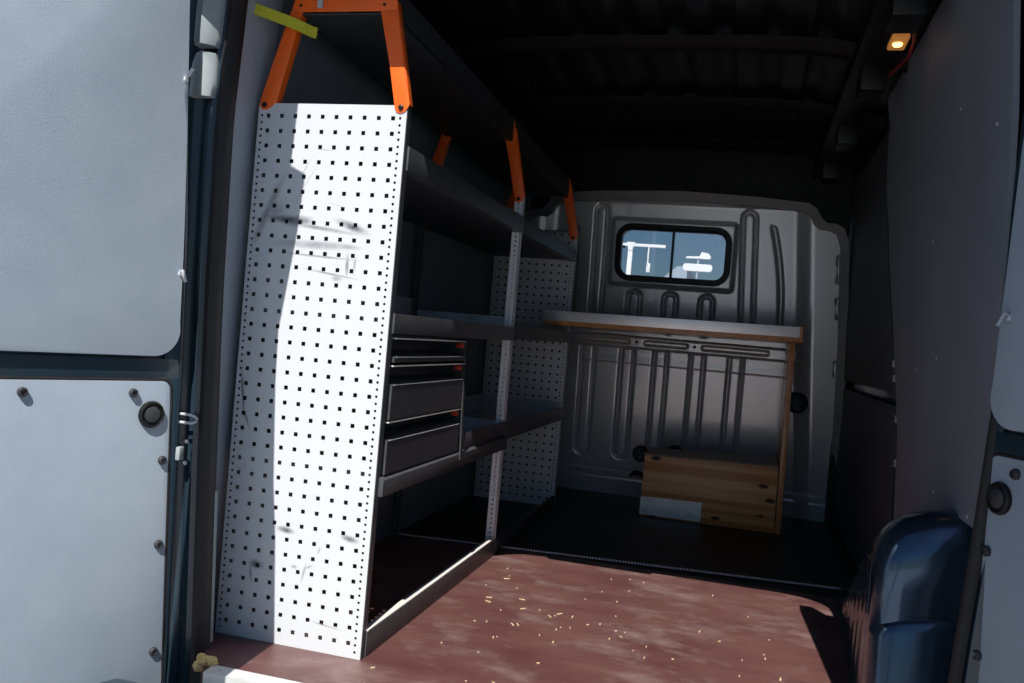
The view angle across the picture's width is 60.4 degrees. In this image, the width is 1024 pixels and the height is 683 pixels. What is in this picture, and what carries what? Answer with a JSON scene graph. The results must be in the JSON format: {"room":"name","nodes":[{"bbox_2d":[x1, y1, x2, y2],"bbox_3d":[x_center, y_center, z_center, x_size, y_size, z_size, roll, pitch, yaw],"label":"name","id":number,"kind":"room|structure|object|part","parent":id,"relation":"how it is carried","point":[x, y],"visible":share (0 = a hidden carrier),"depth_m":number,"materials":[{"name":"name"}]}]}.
{"room":"vehicle interior","nodes":[
{"label":"vehicle interior","id":0,"kind":"room"},
{"bbox_2d":[214,0,531,625],"bbox_3d":[-0.321,-0.172,3.607,0.091,1.880,2.990,5,1,15],"label":"wall","id":1,"kind":"structure","parent":0,"point":[456,277],"depth_m":2.71,"materials":[{"name":"metal"}]},
{"bbox_2d":[0,0,193,682],"bbox_3d":[-1.045,-0.088,1.778,0.089,1.860,0.906,5,1,38],"label":"door","id":2,"kind":"structure","parent":1,"relation":"in","point":[94,93],"depth_m":1.92,"materials":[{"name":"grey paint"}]},
{"bbox_3d":[-1.055,0.047,1.777,0.012,0.049,0.845,5,1,38],"label":"rail","id":3,"kind":"part","parent":2,"relation":"part of","materials":[{"name":"metal"}]},
{"bbox_2d":[165,0,228,682],"bbox_3d":[-0.798,0.030,2.171,0.217,1.900,0.145,5,1,15],"label":"door frame","id":4,"kind":"structure","parent":1,"relation":"attached to","point":[208,18],"depth_m":2.15,"materials":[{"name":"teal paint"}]},
{"bbox_2d":[210,491,217,642],"bbox_3d":[-0.751,0.559,2.184,0.042,0.375,0.021,5,1,15],"label":"trim","id":5,"kind":"structure","parent":1,"relation":"attached to","point":[216,492],"depth_m":2.18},
{"bbox_2d":[189,0,247,682],"bbox_3d":[-0.720,0.047,2.142,0.095,1.880,0.056,5,1,15],"label":"trim","id":6,"kind":"structure","parent":1,"relation":"attached to","point":[237,9],"depth_m":2.12,"materials":[{"name":"rubber"}]},
{"bbox_2d":[254,3,317,38],"bbox_3d":[-0.582,-0.810,2.196,0.192,0.077,0.017,5,1,-10],"label":"strap","id":7,"kind":"object","parent":1,"relation":"attached to","point":[262,11],"visible":0.94,"depth_m":2.20,"materials":[{"name":"fabric"}]},
{"bbox_2d":[201,536,848,682],"bbox_3d":[0.215,0.843,2.546,1.815,0.030,1.535,5,1,15],"label":"floor","id":8,"kind":"structure","parent":0,"point":[666,613],"depth_m":2.53,"materials":[{"name":"brown wood"}]},
{"bbox_2d":[100,679,136,682],"bbox_3d":[-0.029,0.987,1.755,2.100,0.255,0.095,5,1,15],"label":"trim","id":9,"kind":"structure","parent":8,"relation":"attached to","point":[112,680],"depth_m":2.02,"materials":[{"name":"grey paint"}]},
{"bbox_2d":[192,653,217,671],"bbox_3d":[-0.711,0.752,2.051,0.064,0.045,0.049,5,1,15],"label":"foam","id":10,"kind":"object","parent":8,"relation":"on","point":[203,659],"visible":0.8,"depth_m":2.04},
{"bbox_2d":[203,665,300,682],"bbox_3d":[0.025,0.830,1.822,1.498,0.036,0.044,5,1,15],"label":"trim","id":11,"kind":"structure","parent":8,"relation":"attached to","point":[214,674],"depth_m":1.99,"materials":[{"name":"metal"}]},
{"bbox_2d":[214,0,577,659],"bbox_3d":[-0.201,-0.056,3.276,0.422,1.675,2.258,5,1,15],"label":"shelving rack","id":12,"kind":"object","parent":8,"relation":"on","point":[513,427],"visible":0.94,"depth_m":2.23,"materials":[{"name":"white metal"}]},
{"bbox_3d":[-0.582,-0.712,2.240,0.099,0.250,0.025,5,1,15],"label":"bracket leg","id":13,"kind":"part","parent":12,"relation":"part of","materials":[{"name":"orange paint"}]},
{"bbox_3d":[-0.508,0.085,2.200,0.408,1.360,0.002,5,1,15],"label":"panel","id":14,"kind":"part","parent":12,"relation":"part of","materials":[{"name":"white metal"}]},
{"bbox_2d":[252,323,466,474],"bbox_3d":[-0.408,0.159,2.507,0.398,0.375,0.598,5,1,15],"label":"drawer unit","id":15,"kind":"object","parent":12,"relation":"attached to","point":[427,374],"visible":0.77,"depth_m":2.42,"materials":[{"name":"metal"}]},
{"bbox_3d":[-0.414,0.256,2.503,0.366,0.130,0.566,5,1,15],"label":"drawer","id":16,"kind":"part","parent":15,"relation":"part of","materials":[{"name":"grey metal"}]},
{"bbox_3d":[-0.402,0.117,2.502,0.366,0.134,0.566,5,1,15],"label":"drawer","id":17,"kind":"part","parent":15,"relation":"part of","materials":[{"name":"grey metal"}]},
{"bbox_3d":[-0.393,0.011,2.501,0.366,0.059,0.566,5,1,15],"label":"drawer","id":18,"kind":"part","parent":15,"relation":"part of","materials":[{"name":"grey metal"}]},
{"bbox_3d":[-0.373,0.302,2.777,0.401,0.058,1.157,5,1,15],"label":"shelf","id":19,"kind":"part","parent":12,"relation":"part of","materials":[{"name":"metal"}]},
{"bbox_3d":[-0.339,-0.095,2.773,0.401,0.122,1.157,5,1,15],"label":"shelf","id":20,"kind":"part","parent":12,"relation":"part of","materials":[{"name":"metal"}]},
{"bbox_3d":[-0.307,-0.459,2.770,0.401,0.054,1.157,5,1,15],"label":"shelf","id":21,"kind":"part","parent":12,"relation":"part of","materials":[{"name":"grey metal"}]},
{"bbox_3d":[-0.282,-0.695,2.159,0.097,0.275,0.025,5,1,15],"label":"bracket leg","id":22,"kind":"part","parent":12,"relation":"part of","materials":[{"name":"orange paint"}]},
{"bbox_3d":[-0.394,0.097,3.359,0.031,1.335,0.002,5,1,15],"label":"post","id":23,"kind":"part","parent":12,"relation":"part of","materials":[{"name":"white metal"}]},
{"bbox_3d":[-0.219,0.755,2.725,0.016,0.066,1.145,5,1,15],"label":"rail","id":24,"kind":"part","parent":12,"relation":"part of","materials":[{"name":"white metal"}]},
{"bbox_2d":[303,0,569,197],"bbox_3d":[-0.129,-0.800,3.270,0.267,0.149,2.239,5,1,15],"label":"shelf","id":25,"kind":"object","parent":12,"relation":"on","point":[445,92],"depth_m":2.71,"materials":[{"name":"grey metal"}]},
{"bbox_3d":[-0.288,-0.670,3.351,0.099,0.250,0.025,5,1,15],"label":"bracket leg","id":26,"kind":"part","parent":12,"relation":"part of","materials":[{"name":"orange paint"}]},
{"bbox_3d":[-0.023,-0.442,3.832,0.401,0.050,1.032,5,1,15],"label":"shelf","id":27,"kind":"part","parent":12,"relation":"part of","materials":[{"name":"grey metal"}]},
{"bbox_3d":[-0.031,0.130,3.262,0.031,1.335,0.002,5,1,15],"label":"post","id":28,"kind":"part","parent":12,"relation":"part of","materials":[{"name":"white metal"}]},
{"bbox_3d":[-0.089,0.310,3.839,0.401,0.084,1.032,5,1,15],"label":"shelf","id":29,"kind":"part","parent":12,"relation":"part of","materials":[{"name":"metal"}]},
{"bbox_3d":[-0.014,-0.646,4.377,0.099,0.250,0.025,5,1,15],"label":"bracket leg","id":30,"kind":"part","parent":12,"relation":"part of","materials":[{"name":"orange paint"}]},
{"bbox_3d":[0.012,-0.653,3.271,0.097,0.275,0.025,5,1,15],"label":"bracket leg","id":31,"kind":"part","parent":12,"relation":"part of","materials":[{"name":"orange paint"}]},
{"bbox_3d":[0.067,0.769,3.792,0.014,0.048,1.030,5,1,15],"label":"rail","id":32,"kind":"part","parent":12,"relation":"part of","materials":[{"name":"grey metal"}]},
{"bbox_3d":[0.063,0.118,4.339,0.408,1.347,0.002,5,1,15],"label":"panel","id":33,"kind":"part","parent":12,"relation":"part of","materials":[{"name":"white metal"}]},
{"bbox_3d":[-0.057,-0.061,3.836,0.401,0.079,1.032,5,1,15],"label":"shelf","id":34,"kind":"part","parent":12,"relation":"part of","materials":[{"name":"metal"}]},
{"bbox_3d":[0.286,-0.630,4.296,0.097,0.275,0.025,5,1,15],"label":"bracket leg","id":35,"kind":"part","parent":12,"relation":"part of","materials":[{"name":"orange paint"}]},
{"bbox_2d":[371,568,780,682],"bbox_3d":[0.264,0.831,2.496,0.970,0.002,1.255,5,1,15],"label":"wood splinters","id":36,"kind":"object","parent":8,"relation":"on","point":[507,568],"visible":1,"depth_m":2.57,"materials":[{"name":"beige wood"}]},
{"bbox_2d":[398,486,850,590],"bbox_3d":[0.568,0.841,3.986,1.730,0.009,1.570,5,1,15],"label":"rubber mat","id":37,"kind":"object","parent":8,"relation":"on","point":[583,524],"visible":0.92,"depth_m":3.74,"materials":[{"name":"black rubber"}]},
{"bbox_2d":[544,310,803,533],"bbox_3d":[0.761,0.370,4.318,1.159,0.965,0.712,5,1,15],"label":"workbench","id":38,"kind":"object","parent":37,"relation":"on","point":[790,336],"visible":0.98,"depth_m":4.04,"materials":[{"name":"brown wood"}]},
{"bbox_2d":[639,447,778,532],"bbox_3d":[0.984,0.716,4.376,0.628,0.316,0.406,5,1,15],"label":"box","id":39,"kind":"object","parent":37,"relation":"on","point":[739,491],"visible":1,"depth_m":4.19,"materials":[{"name":"brown wood"}]},
{"bbox_3d":[0.761,0.802,4.229,0.290,0.092,0.002,5,1,15],"label":"metal plate","id":40,"kind":"part","parent":39,"relation":"part of","materials":[{"name":"metal"}]},
{"bbox_3d":[0.997,0.568,4.379,0.626,0.020,0.398,5,1,15],"label":"panel","id":41,"kind":"part","parent":39,"relation":"part of","materials":[{"name":"brown wood"}]},
{"bbox_2d":[349,0,941,183],"bbox_3d":[0.573,-0.961,3.348,1.800,0.212,3.250,5,1,15],"label":"ceiling","id":42,"kind":"structure","parent":0,"point":[807,79],"depth_m":3.30,"materials":[{"name":"paint"}]},
{"bbox_3d":[-0.222,-0.999,3.566,0.090,0.055,2.940,5,1,15],"label":"roof rail","id":43,"kind":"part","parent":42,"relation":"part of","materials":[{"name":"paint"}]},
{"bbox_3d":[1.243,-0.891,3.173,0.110,0.048,2.940,5,1,15],"label":"roof rail","id":44,"kind":"part","parent":42,"relation":"part of","materials":[{"name":"metal"}]},
{"bbox_2d":[883,33,912,49],"bbox_3d":[1.113,-0.869,2.524,0.070,0.063,0.160,5,1,15],"label":"lamp","id":45,"kind":"object","parent":42,"relation":"attached to","point":[893,41],"visible":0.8,"depth_m":2.50,"materials":[{"name":"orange plastic"}]},
{"bbox_3d":[1.099,-0.845,2.507,0.028,0.014,0.027,5,1,15],"label":"bulb","id":46,"kind":"part","parent":45,"relation":"part of","materials":[{"name":"beige glass"}]},
{"bbox_2d":[887,32,916,80],"bbox_3d":[1.117,-0.850,2.476,0.046,0.030,1.150,5,1,16],"label":"cable","id":47,"kind":"object","parent":42,"relation":"attached to","point":[907,58],"visible":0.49,"depth_m":2.57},
{"bbox_2d":[524,190,848,522],"bbox_3d":[0.833,0.038,4.686,1.830,1.642,0.244,5,1,15],"label":"wall","id":48,"kind":"structure","parent":0,"point":[627,394],"depth_m":4.64,"materials":[{"name":"metal"}]},
{"bbox_2d":[614,223,731,286],"bbox_3d":[0.849,-0.459,4.656,0.608,0.308,0.094,5,1,15],"label":"window","id":49,"kind":"structure","parent":48,"relation":"in","point":[624,229],"depth_m":4.63,"materials":[{"name":"black plastic"}]},
{"bbox_2d":[530,148,852,388],"bbox_3d":[0.903,-0.101,4.806,1.810,1.930,0.040,5,1,15],"label":"trim","id":50,"kind":"structure","parent":48,"relation":"attached to","point":[760,174],"depth_m":4.75,"materials":[{"name":"paint"}]},
{"bbox_2d":[824,0,1023,570],"bbox_3d":[1.346,-0.022,3.159,0.127,1.880,2.990,5,1,15],"label":"wall","id":51,"kind":"structure","parent":0,"point":[931,194],"depth_m":2.40,"materials":[{"name":"metal"}]},
{"bbox_2d":[556,523,857,597],"bbox_3d":[0.622,0.866,4.070,1.815,0.028,1.640,5,1,15],"label":"trim","id":52,"kind":"structure","parent":51,"relation":"attached to","point":[850,568],"depth_m":3.26,"materials":[{"name":"rubber"}]},
{"bbox_2d":[836,507,972,682],"bbox_3d":[1.049,0.638,2.503,0.212,0.524,1.252,5,1,15],"label":"wheel arch","id":53,"kind":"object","parent":51,"relation":"attached to","point":[898,616],"depth_m":1.96,"materials":[{"name":"paint"}]},
{"bbox_3d":[1.014,0.712,2.601,0.017,0.365,1.082,5,1,18],"label":"kick plate","id":54,"kind":"part","parent":53,"relation":"part of","materials":[{"name":"paint"}]},
{"bbox_2d":[948,409,996,682],"bbox_3d":[0.924,0.195,1.709,0.097,1.880,0.022,5,1,15],"label":"trim","id":55,"kind":"structure","parent":51,"relation":"attached to","point":[974,563],"depth_m":1.71,"materials":[{"name":"rubber"}]},
{"bbox_2d":[962,559,985,682],"bbox_3d":[1.008,0.202,1.704,0.229,1.880,0.110,5,1,15],"label":"trim","id":56,"kind":"structure","parent":51,"relation":"attached to","point":[971,669],"depth_m":1.69,"materials":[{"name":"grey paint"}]},
{"bbox_2d":[972,112,1023,682],"bbox_3d":[1.020,0.097,1.248,0.089,1.860,0.952,5,1,-9],"label":"door","id":57,"kind":"structure","parent":51,"relation":"in","point":[1001,656],"depth_m":1.65,"materials":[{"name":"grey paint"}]},
{"bbox_3d":[1.006,0.203,1.261,0.012,0.043,0.916,5,1,-9],"label":"rail","id":58,"kind":"part","parent":57,"relation":"part of","materials":[{"name":"blue metal"}]},
{"label":"outside","id":59,"kind":"structure","parent":0,"visible":0},
{"bbox_3d":[7.309,1.921,31.139,120.000,0.100,180.000,5,1,15],"label":"ground","id":60,"kind":"structure","parent":59,"visible":0},
{"bbox_2d":[623,242,665,274],"bbox_3d":[2.169,-0.261,18.098,1.670,3.590,0.110,5,1,15],"label":"canopy frame","id":61,"kind":"object","parent":60,"relation":"on","point":[631,245],"visible":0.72,"depth_m":17.99,"materials":[{"name":"white metal"}]},
{"bbox_3d":[2.289,-0.205,18.070,0.095,3.500,0.100,5,1,15],"label":"post","id":62,"kind":"part","parent":61,"relation":"part of","materials":[{"name":"white metal"}]},
{"bbox_2d":[646,263,650,272],"bbox_3d":[2.782,-1.502,17.957,0.080,0.190,0.100,5,1,15],"label":"hanging lamp","id":63,"kind":"object","parent":61,"relation":"attached to","point":[648,265],"depth_m":17.91,"materials":[{"name":"white metal"}]},
{"bbox_2d":[664,266,694,278],"bbox_3d":[3.674,-0.038,21.787,1.300,3.340,4.000,5,1,15],"label":"shed","id":64,"kind":"object","parent":60,"relation":"on","point":[678,272],"visible":0.1,"depth_m":19.73,"materials":[{"name":"white"}]},
{"bbox_2d":[683,252,711,278],"bbox_3d":[3.615,-0.072,17.724,0.580,3.470,0.120,5,1,15],"label":"board","id":65,"kind":"object","parent":60,"relation":"on","point":[697,267],"visible":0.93,"depth_m":17.65,"materials":[{"name":"white"}]}
]}

